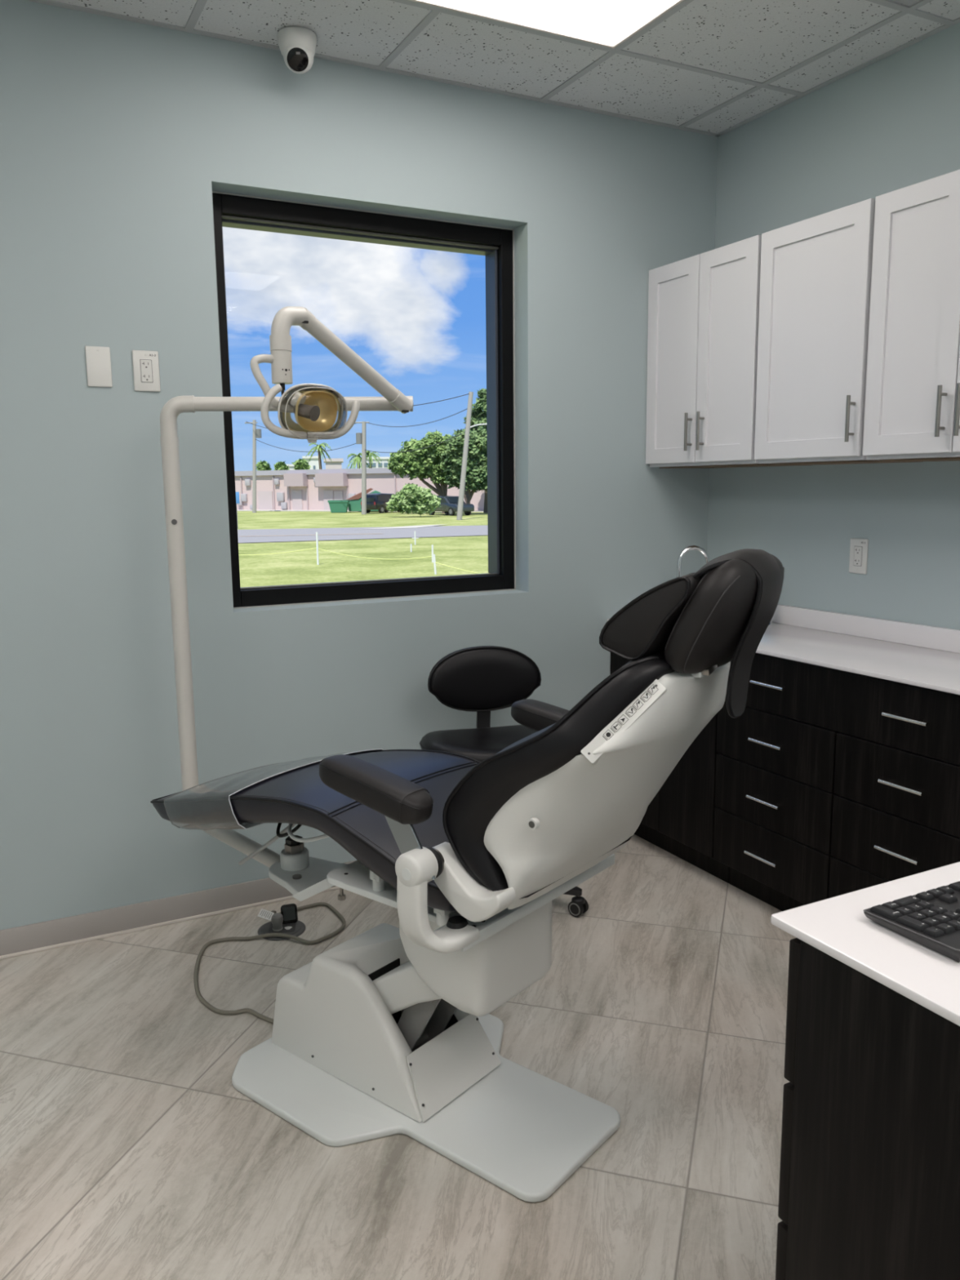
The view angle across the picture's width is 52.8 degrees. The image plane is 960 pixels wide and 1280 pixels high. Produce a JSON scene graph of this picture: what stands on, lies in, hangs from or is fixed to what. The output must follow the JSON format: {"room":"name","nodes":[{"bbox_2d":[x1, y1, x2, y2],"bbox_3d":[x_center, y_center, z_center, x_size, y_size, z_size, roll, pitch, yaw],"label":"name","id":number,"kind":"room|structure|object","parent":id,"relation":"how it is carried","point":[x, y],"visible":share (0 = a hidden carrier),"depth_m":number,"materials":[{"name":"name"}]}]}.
{"room":"dental clinic","nodes":[
{"label":"dental clinic","id":0,"kind":"room"},
{"bbox_2d":[0,0,717,929],"bbox_3d":[-1.133,-0.595,3.126,5.000,3.117,0.240,-5,10,-27],"label":"wall","id":1,"kind":"structure","parent":0,"point":[117,136],"depth_m":3.15,"materials":[{"name":"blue paint"}]},
{"bbox_2d":[84,346,112,386],"bbox_3d":[-1.158,-0.830,2.936,0.071,0.119,0.006,-5,10,-27],"label":"blank wall plate","id":2,"kind":"object","parent":1,"relation":"attached to","point":[98,360],"visible":1,"depth_m":2.93,"materials":[{"name":"white plastic"}]},
{"bbox_2d":[132,350,160,391],"bbox_3d":[-1.035,-0.835,2.998,0.078,0.123,0.008,-5,10,-27],"label":"wall outlet","id":3,"kind":"object","parent":1,"relation":"attached to","point":[146,374],"visible":1,"depth_m":3.00,"materials":[{"name":"white plastic"}]},
{"bbox_2d":[139,359,153,382],"bbox_3d":[-1.034,-0.834,2.996,0.035,0.069,0.003,-5,10,-27],"label":"receptacle","id":4,"kind":"object","parent":3,"relation":"attached to","point":[146,366],"depth_m":3.00,"materials":[{"name":"white plastic"}]},
{"bbox_2d":[0,860,356,959],"bbox_3d":[-1.263,0.934,3.150,4.140,0.093,0.014,-5,10,-27],"label":"baseboard","id":5,"kind":"structure","parent":1,"relation":"attached to","point":[81,928],"depth_m":3.21,"materials":[{"name":"grey plastic"}]},
{"bbox_2d":[212,191,515,608],"bbox_3d":[-0.399,-0.830,3.521,1.140,1.357,0.119,-5,10,-27],"label":"window","id":6,"kind":"structure","parent":1,"relation":"in","point":[496,244],"depth_m":3.54,"materials":[{"name":"black metal"}]},
{"bbox_2d":[0,834,796,1279],"bbox_3d":[0.134,1.363,0.994,4.600,0.100,5.200,-5,10,-27],"label":"floor","id":7,"kind":"structure","parent":0,"point":[130,1149],"depth_m":2.25,"materials":[{"name":"tile"}]},
{"bbox_2d":[193,902,346,1023],"bbox_3d":[-0.684,0.954,3.029,0.411,0.078,0.768,1,9,8],"label":"lead","id":8,"kind":"object","parent":7,"relation":"on","point":[277,918],"visible":0.94,"depth_m":3.13,"materials":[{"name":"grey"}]},
{"bbox_2d":[257,903,305,941],"bbox_3d":[-0.659,0.929,3.206,0.156,0.071,0.156,-2,9,-7],"label":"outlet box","id":9,"kind":"object","parent":7,"relation":"on","point":[291,925],"visible":0.9,"depth_m":3.22,"materials":[{"name":"grey plastic"}]},
{"bbox_2d":[150,548,784,1202],"bbox_3d":[-0.132,0.430,2.272,1.665,1.339,0.722,7,12,39],"label":"dental chair","id":10,"kind":"object","parent":7,"relation":"on","point":[389,1029],"visible":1,"depth_m":2.07,"materials":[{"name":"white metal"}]},
{"bbox_2d":[160,306,413,867],"bbox_3d":[-0.521,-0.127,2.690,0.729,1.516,0.471,-2,9,-8],"label":"lamp","id":11,"kind":"object","parent":10,"relation":"on","point":[315,406],"visible":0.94,"depth_m":2.75,"materials":[{"name":"white metal"}]},
{"bbox_2d":[152,751,477,911],"bbox_3d":[-0.328,0.410,2.431,1.147,0.205,0.516,7,12,39],"label":"seat cushion","id":12,"kind":"object","parent":10,"relation":"on","point":[292,793],"depth_m":2.26,"materials":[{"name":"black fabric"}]},
{"bbox_2d":[446,650,675,898],"bbox_3d":[0.244,0.234,1.929,0.428,0.484,0.522,7,12,39],"label":"backrest cushion","id":13,"kind":"object","parent":10,"relation":"on","point":[563,797],"depth_m":1.77,"materials":[{"name":"black fabric"}]},
{"bbox_2d":[602,573,705,658],"bbox_3d":[0.369,-0.057,1.776,0.187,0.163,0.272,7,12,39],"label":"pillow","id":14,"kind":"object","parent":10,"relation":"on","point":[664,621],"depth_m":1.66,"materials":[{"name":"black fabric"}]},
{"bbox_2d":[419,645,588,917],"bbox_3d":[0.055,0.495,3.258,0.594,0.894,0.582,-3,9,-13],"label":"stool","id":15,"kind":"object","parent":7,"relation":"on","point":[482,680],"visible":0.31,"depth_m":3.36,"materials":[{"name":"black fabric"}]},
{"bbox_2d":[571,895,585,904],"bbox_3d":[0.335,0.884,3.291,0.048,0.055,0.048,-3,9,-13],"label":"hood","id":16,"kind":"object","parent":15,"relation":"attached to","point":[577,900],"depth_m":3.28,"materials":[{"name":"black plastic"}]},
{"bbox_2d":[610,652,729,883],"bbox_3d":[0.890,0.394,3.830,0.520,0.897,0.650,-5,10,-27],"label":"base cabinet","id":17,"kind":"object","parent":7,"relation":"on","point":[679,820],"visible":0.12,"depth_m":3.60,"materials":[{"name":"brown laminate"}]},
{"bbox_2d":[713,653,959,911],"bbox_3d":[1.284,0.511,3.079,0.520,0.897,1.053,-5,10,-27],"label":"base cabinet","id":18,"kind":"object","parent":7,"relation":"on","point":[829,783],"visible":0.84,"depth_m":2.96,"materials":[{"name":"brown laminate"}]},
{"bbox_2d":[607,604,959,694],"bbox_3d":[1.271,0.020,3.034,0.511,0.084,2.298,-5,10,-27],"label":"countertop","id":19,"kind":"structure","parent":18,"relation":"on","point":[926,656],"depth_m":3.16,"materials":[{"name":"white stone"}]},
{"bbox_2d":[676,545,709,577],"bbox_3d":[0.846,-0.232,3.877,0.140,0.296,0.102,-8,12,-39],"label":"faucet","id":20,"kind":"object","parent":19,"relation":"on","point":[688,548],"visible":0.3,"depth_m":3.85,"materials":[{"name":"silver metal"}]},
{"bbox_2d":[775,937,959,1279],"bbox_3d":[1.215,0.832,1.068,1.286,0.901,1.180,-5,10,-27],"label":"base cabinet","id":21,"kind":"object","parent":7,"relation":"on","point":[869,1188],"visible":0.8,"depth_m":1.11,"materials":[{"name":"brown laminate"}]},
{"bbox_2d":[770,862,959,1026],"bbox_3d":[1.225,0.382,0.988,1.308,0.012,1.212,-5,10,-27],"label":"countertop","id":22,"kind":"structure","parent":21,"relation":"on","point":[838,926],"depth_m":1.15,"materials":[{"name":"white stone"}]},
{"bbox_2d":[862,880,959,962],"bbox_3d":[0.701,0.328,1.237,0.440,0.023,0.138,-5,10,-27],"label":"keyboard","id":23,"kind":"object","parent":22,"relation":"on","point":[931,918],"visible":1,"depth_m":1.17,"materials":[{"name":"black plastic"}]},
{"bbox_2d":[50,0,959,133],"bbox_3d":[0.104,-1.480,0.537,4.600,0.016,5.200,-5,10,-27],"label":"ceiling","id":24,"kind":"structure","parent":0,"point":[754,40],"depth_m":3.04,"materials":[{"name":"tile"}]},
{"bbox_2d":[277,26,316,74],"bbox_3d":[-0.558,-1.794,2.962,0.118,0.109,0.118,-5,10,-27],"label":"security camera","id":25,"kind":"object","parent":24,"relation":"attached to","point":[297,45],"visible":1,"depth_m":2.92,"materials":[{"name":"white plastic"}]},
{"bbox_2d":[26,0,959,137],"bbox_3d":[0.104,-1.470,0.539,4.600,0.004,5.200,-5,10,-27],"label":"grid","id":26,"kind":"object","parent":24,"relation":"attached to","point":[199,6],"visible":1,"depth_m":3.08,"materials":[{"name":"grey paint"}]},
{"bbox_2d":[408,0,684,48],"bbox_3d":[0.017,-1.809,2.536,1.216,0.046,0.572,-5,10,-27],"label":"ceiling light","id":27,"kind":"object","parent":24,"relation":"attached to","point":[604,23],"visible":1,"depth_m":2.84,"materials":[{"name":"beige paint"}]},
{"bbox_2d":[706,22,959,630],"bbox_3d":[2.248,-0.423,1.825,0.200,3.117,5.200,-5,10,-27],"label":"wall","id":28,"kind":"structure","parent":0,"point":[892,123],"depth_m":3.37,"materials":[{"name":"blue paint"}]},
{"bbox_2d":[645,235,813,468],"bbox_3d":[0.938,-1.044,3.656,0.366,0.766,0.609,-5,10,-27],"label":"upper cabinet","id":29,"kind":"object","parent":28,"relation":"attached to","point":[704,308],"visible":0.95,"depth_m":3.55,"materials":[{"name":"white paint"}]},
{"bbox_2d":[754,198,923,465],"bbox_3d":[1.188,-0.970,3.179,0.366,0.766,0.457,-5,10,-27],"label":"upper cabinet","id":30,"kind":"object","parent":28,"relation":"attached to","point":[815,275],"visible":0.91,"depth_m":3.09,"materials":[{"name":"white paint"}]},
{"bbox_2d":[848,537,868,574],"bbox_3d":[1.335,-0.296,3.409,0.008,0.123,0.078,-5,10,-27],"label":"wall outlet","id":31,"kind":"object","parent":28,"relation":"attached to","point":[858,560],"visible":1,"depth_m":3.40,"materials":[{"name":"white plastic"}]},
{"bbox_2d":[853,546,862,566],"bbox_3d":[1.333,-0.296,3.408,0.003,0.069,0.035,-5,10,-27],"label":"receptacle","id":32,"kind":"object","parent":31,"relation":"attached to","point":[857,550],"depth_m":3.41,"materials":[{"name":"white plastic"}]},
{"bbox_2d":[770,604,959,653],"bbox_3d":[1.488,-0.006,3.143,0.022,0.070,2.298,-5,10,-27],"label":"backsplash","id":33,"kind":"structure","parent":28,"relation":"attached to","point":[899,632],"depth_m":3.36,"materials":[{"name":"white stone"}]},
{"bbox_2d":[862,168,959,461],"bbox_3d":[1.441,-0.895,2.697,0.366,0.766,0.619,-5,10,-27],"label":"upper cabinet","id":34,"kind":"object","parent":28,"relation":"attached to","point":[912,409],"visible":1,"depth_m":2.76,"materials":[{"name":"white paint"}]},
{"label":"outside","id":35,"kind":"structure","parent":0,"visible":0},
{"bbox_2d":[237,511,488,587],"bbox_3d":[-25.390,-40.325,269.577,600.000,0.001,499.000,-5,10,-27],"label":"lawn","id":36,"kind":"structure","parent":35,"point":[468,553],"depth_m":39.30,"materials":[{"name":"green plant"}]},
{"bbox_2d":[235,492,239,528],"bbox_3d":[-15.790,-8.408,62.669,0.450,2.375,0.085,-1,9,0],"label":"street sign","id":37,"kind":"object","parent":36,"relation":"on","point":[237,493],"visible":0.49,"depth_m":62.52,"materials":[{"name":"blue metal"}]},
{"bbox_2d":[244,419,261,512],"bbox_3d":[-23.568,-18.151,101.188,1.553,9.585,0.997,-5,10,-27],"label":"utility pole","id":38,"kind":"object","parent":36,"relation":"on","point":[256,433],"visible":0.95,"depth_m":100.98,"materials":[{"name":"grey wood"}]},
{"bbox_2d":[255,439,355,452],"bbox_3d":[-17.218,-19.459,95.862,6.581,1.656,14.850,-5,10,-27],"label":"overhead wire","id":39,"kind":"object","parent":38,"relation":"attached to","point":[255,439],"visible":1,"depth_m":95.89,"materials":[{"name":"grey metal"}]},
{"bbox_2d":[256,460,271,471],"bbox_3d":[-36.636,-26.933,163.983,2.791,7.296,2.569,-5,10,-27],"label":"treetop","id":40,"kind":"object","parent":36,"relation":"on","point":[262,465],"visible":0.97,"depth_m":163.07,"materials":[{"name":"green plant"}]},
{"bbox_2d":[273,461,289,470],"bbox_3d":[-33.805,-26.961,164.639,2.642,7.082,2.974,-5,10,-27],"label":"treetop","id":41,"kind":"object","parent":36,"relation":"on","point":[281,465],"visible":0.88,"depth_m":163.67,"materials":[{"name":"green plant"}]},
{"bbox_2d":[286,464,294,470],"bbox_3d":[-46.837,-39.305,239.305,5.143,8.036,14.600,-2,9,-11],"label":"building","id":42,"kind":"structure","parent":36,"relation":"on","point":[291,466],"depth_m":232.00,"materials":[{"name":"white"}]},
{"bbox_2d":[291,458,311,470],"bbox_3d":[-30.378,-27.287,165.182,3.001,7.481,3.170,-5,10,-27],"label":"treetop","id":43,"kind":"object","parent":36,"relation":"on","point":[301,464],"visible":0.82,"depth_m":164.15,"materials":[{"name":"green plant"}]},
{"bbox_2d":[302,456,319,469],"bbox_3d":[-38.370,-37.055,220.647,3.922,9.330,14.600,-2,9,-10],"label":"building","id":44,"kind":"structure","parent":36,"relation":"on","point":[313,463],"depth_m":213.36,"materials":[{"name":"white"}]},
{"bbox_2d":[315,532,319,564],"bbox_3d":[-5.578,-3.140,33.134,0.065,1.122,0.065,-1,9,-5],"label":"stake","id":45,"kind":"object","parent":36,"relation":"on","point":[317,537],"visible":1,"depth_m":33.11,"materials":[{"name":"white wood"}]},
{"bbox_2d":[248,547,316,555],"bbox_3d":[-7.560,-3.079,33.578,4.062,0.285,0.024,1,9,12],"label":"rope","id":46,"kind":"object","parent":45,"relation":"attached to","point":[313,548],"visible":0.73,"depth_m":33.43,"materials":[{"name":"yellow fabric"}]},
{"bbox_2d":[318,548,431,559],"bbox_3d":[-3.615,-2.991,33.420,3.962,0.447,0.024,-2,9,-7],"label":"rope","id":47,"kind":"object","parent":45,"relation":"attached to","point":[318,548],"visible":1,"depth_m":33.41,"materials":[{"name":"yellow fabric"}]},
{"bbox_2d":[306,442,331,469],"bbox_3d":[-24.165,-25.092,145.805,3.969,9.167,3.766,-5,10,-27],"label":"palm tree","id":48,"kind":"object","parent":36,"relation":"on","point":[317,447],"visible":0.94,"depth_m":145.36,"materials":[{"name":"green plant"}]},
{"bbox_2d":[323,457,343,469],"bbox_3d":[-24.163,-26.357,160.052,3.161,7.119,8.600,-2,9,-8],"label":"building","id":49,"kind":"structure","parent":36,"relation":"on","point":[335,463],"depth_m":155.68,"materials":[{"name":"grey"}]},
{"bbox_2d":[327,499,349,512],"bbox_3d":[-14.349,-13.611,98.288,2.060,1.225,1.420,-1,9,0],"label":"dumpster","id":50,"kind":"object","parent":36,"relation":"on","point":[335,506],"visible":1,"depth_m":97.71,"materials":[{"name":"green"}]},
{"bbox_2d":[346,453,370,468],"bbox_3d":[-19.055,-25.389,151.648,3.961,7.799,3.795,-5,10,-27],"label":"palm tree","id":51,"kind":"object","parent":36,"relation":"on","point":[357,460],"visible":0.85,"depth_m":150.67,"materials":[{"name":"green plant"}]},
{"bbox_2d":[234,467,484,511],"bbox_3d":[-10.775,-17.304,110.950,39.517,4.528,18.700,4,10,28],"label":"building","id":52,"kind":"structure","parent":36,"relation":"on","point":[300,490],"depth_m":107.00,"materials":[{"name":"paint"}]},
{"bbox_2d":[355,421,369,514],"bbox_3d":[-11.003,-16.220,91.284,1.219,8.641,0.814,-5,10,-27],"label":"utility pole","id":53,"kind":"object","parent":36,"relation":"on","point":[360,437],"visible":0.96,"depth_m":91.01,"materials":[{"name":"grey wood"}]},
{"bbox_2d":[364,431,465,453],"bbox_3d":[-5.934,-16.655,82.220,0.798,1.223,20.279,-5,10,-27],"label":"overhead wire","id":54,"kind":"object","parent":53,"relation":"attached to","point":[464,432],"visible":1,"depth_m":81.36,"materials":[{"name":"grey"}]},
{"bbox_2d":[368,408,467,426],"bbox_3d":[-5.626,-18.592,81.915,0.543,0.884,20.153,-5,10,-27],"label":"overhead wire","id":55,"kind":"object","parent":53,"relation":"attached to","point":[467,408],"visible":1,"depth_m":81.14,"materials":[{"name":"grey"}]},
{"bbox_2d":[346,488,380,511],"bbox_3d":[-12.123,-14.555,100.155,3.600,2.350,1.880,-2,9,-8],"label":"dumpster","id":56,"kind":"object","parent":36,"relation":"on","point":[354,504],"visible":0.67,"depth_m":99.25,"materials":[{"name":"green"}]},
{"bbox_2d":[360,450,382,468],"bbox_3d":[-18.348,-27.378,161.677,3.895,8.529,3.938,-5,10,-27],"label":"palm tree","id":57,"kind":"object","parent":36,"relation":"on","point":[370,455],"visible":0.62,"depth_m":160.62,"materials":[{"name":"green plant"}]},
{"bbox_2d":[356,456,390,468],"bbox_3d":[-25.654,-39.076,232.323,8.037,9.350,14.600,-2,9,-6],"label":"building","id":58,"kind":"structure","parent":36,"relation":"on","point":[384,464],"depth_m":225.03,"materials":[{"name":"white"}]},
{"bbox_2d":[360,493,399,513],"bbox_3d":[-9.621,-13.688,96.473,2.020,1.946,4.925,5,11,32],"label":"parked car","id":59,"kind":"object","parent":36,"relation":"on","point":[375,501],"visible":0.57,"depth_m":94.54,"materials":[{"name":"black paint"}]},
{"bbox_2d":[385,482,440,515],"bbox_3d":[-5.668,-11.917,82.031,4.708,2.907,2.326,-2,9,-11],"label":"leafy bush","id":60,"kind":"object","parent":36,"relation":"on","point":[417,500],"visible":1,"depth_m":81.54,"materials":[{"name":"green plant"}]},
{"bbox_2d":[386,429,452,513],"bbox_3d":[-4.886,-15.697,90.330,7.299,7.801,4.983,-5,10,-27],"label":"broadleaf tree","id":61,"kind":"object","parent":36,"relation":"on","point":[424,463],"visible":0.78,"depth_m":89.25,"materials":[{"name":"green plant"}]},
{"bbox_2d":[431,544,433,562],"bbox_3d":[-1.651,-3.012,33.680,0.065,0.613,0.065,-1,9,-5],"label":"stake","id":62,"kind":"object","parent":36,"relation":"on","point":[432,544],"visible":0.92,"depth_m":33.64,"materials":[{"name":"white wood"}]},
{"bbox_2d":[432,554,436,574],"bbox_3d":[-1.362,-2.279,29.123,0.101,0.607,0.068,-1,9,-5],"label":"stake","id":63,"kind":"object","parent":36,"relation":"on","point":[433,555],"visible":1,"depth_m":29.09,"materials":[{"name":"white"}]},
{"bbox_2d":[435,562,481,573],"bbox_3d":[-0.234,-2.010,27.820,0.024,0.282,3.465,-8,12,-39],"label":"rope","id":64,"kind":"object","parent":63,"relation":"attached to","point":[436,562],"visible":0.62,"depth_m":28.27,"materials":[{"name":"yellow fabric"}]},
{"bbox_2d":[413,391,486,519],"bbox_3d":[-5.147,-13.484,70.839,14.256,9.629,6.108,-1,9,-1],"label":"utility pole","id":65,"kind":"object","parent":36,"relation":"on","point":[460,502],"depth_m":73.52,"materials":[{"name":"white"}]},
{"bbox_2d":[429,495,474,515],"bbox_3d":[-2.744,-12.060,86.508,2.020,1.746,4.925,-8,12,-38],"label":"truck","id":66,"kind":"object","parent":36,"relation":"on","point":[448,504],"visible":0.75,"depth_m":85.28,"materials":[{"name":"grey paint"}]},
{"bbox_2d":[439,426,487,515],"bbox_3d":[-0.349,-15.269,86.988,6.014,7.929,4.692,-5,10,-27],"label":"broadleaf tree","id":67,"kind":"object","parent":36,"relation":"on","point":[476,478],"visible":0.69,"depth_m":85.77,"materials":[{"name":"green plant"}]},
{"bbox_2d":[463,388,487,512],"bbox_3d":[0.410,-17.856,91.292,3.919,11.632,2.987,-5,10,-27],"label":"tree","id":68,"kind":"object","parent":36,"relation":"on","point":[478,415],"visible":0.45,"depth_m":90.10,"materials":[{"name":"green plant"}]},
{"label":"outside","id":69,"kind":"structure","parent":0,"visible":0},
{"bbox_2d":[237,524,488,542],"bbox_3d":[-6.845,-7.157,61.581,91.752,0.001,31.443,-5,10,-27],"label":"road","id":70,"kind":"structure","parent":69,"point":[323,534],"depth_m":54.53,"materials":[{"name":"grey asphalt"}]},
{"bbox_2d":[251,533,350,536],"bbox_3d":[-9.188,-5.753,52.868,7.385,0.001,2.618,-5,10,-27],"label":"road marking","id":71,"kind":"object","parent":70,"relation":"on","point":[339,534],"visible":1,"depth_m":52.77,"materials":[{"name":"beige paint"}]},
{"bbox_2d":[353,524,445,529],"bbox_3d":[-4.925,-7.272,62.079,7.976,0.001,3.405,-5,10,-27],"label":"road edge","id":72,"kind":"structure","parent":70,"relation":"on","point":[422,526],"depth_m":61.79,"materials":[{"name":"grey concrete"}]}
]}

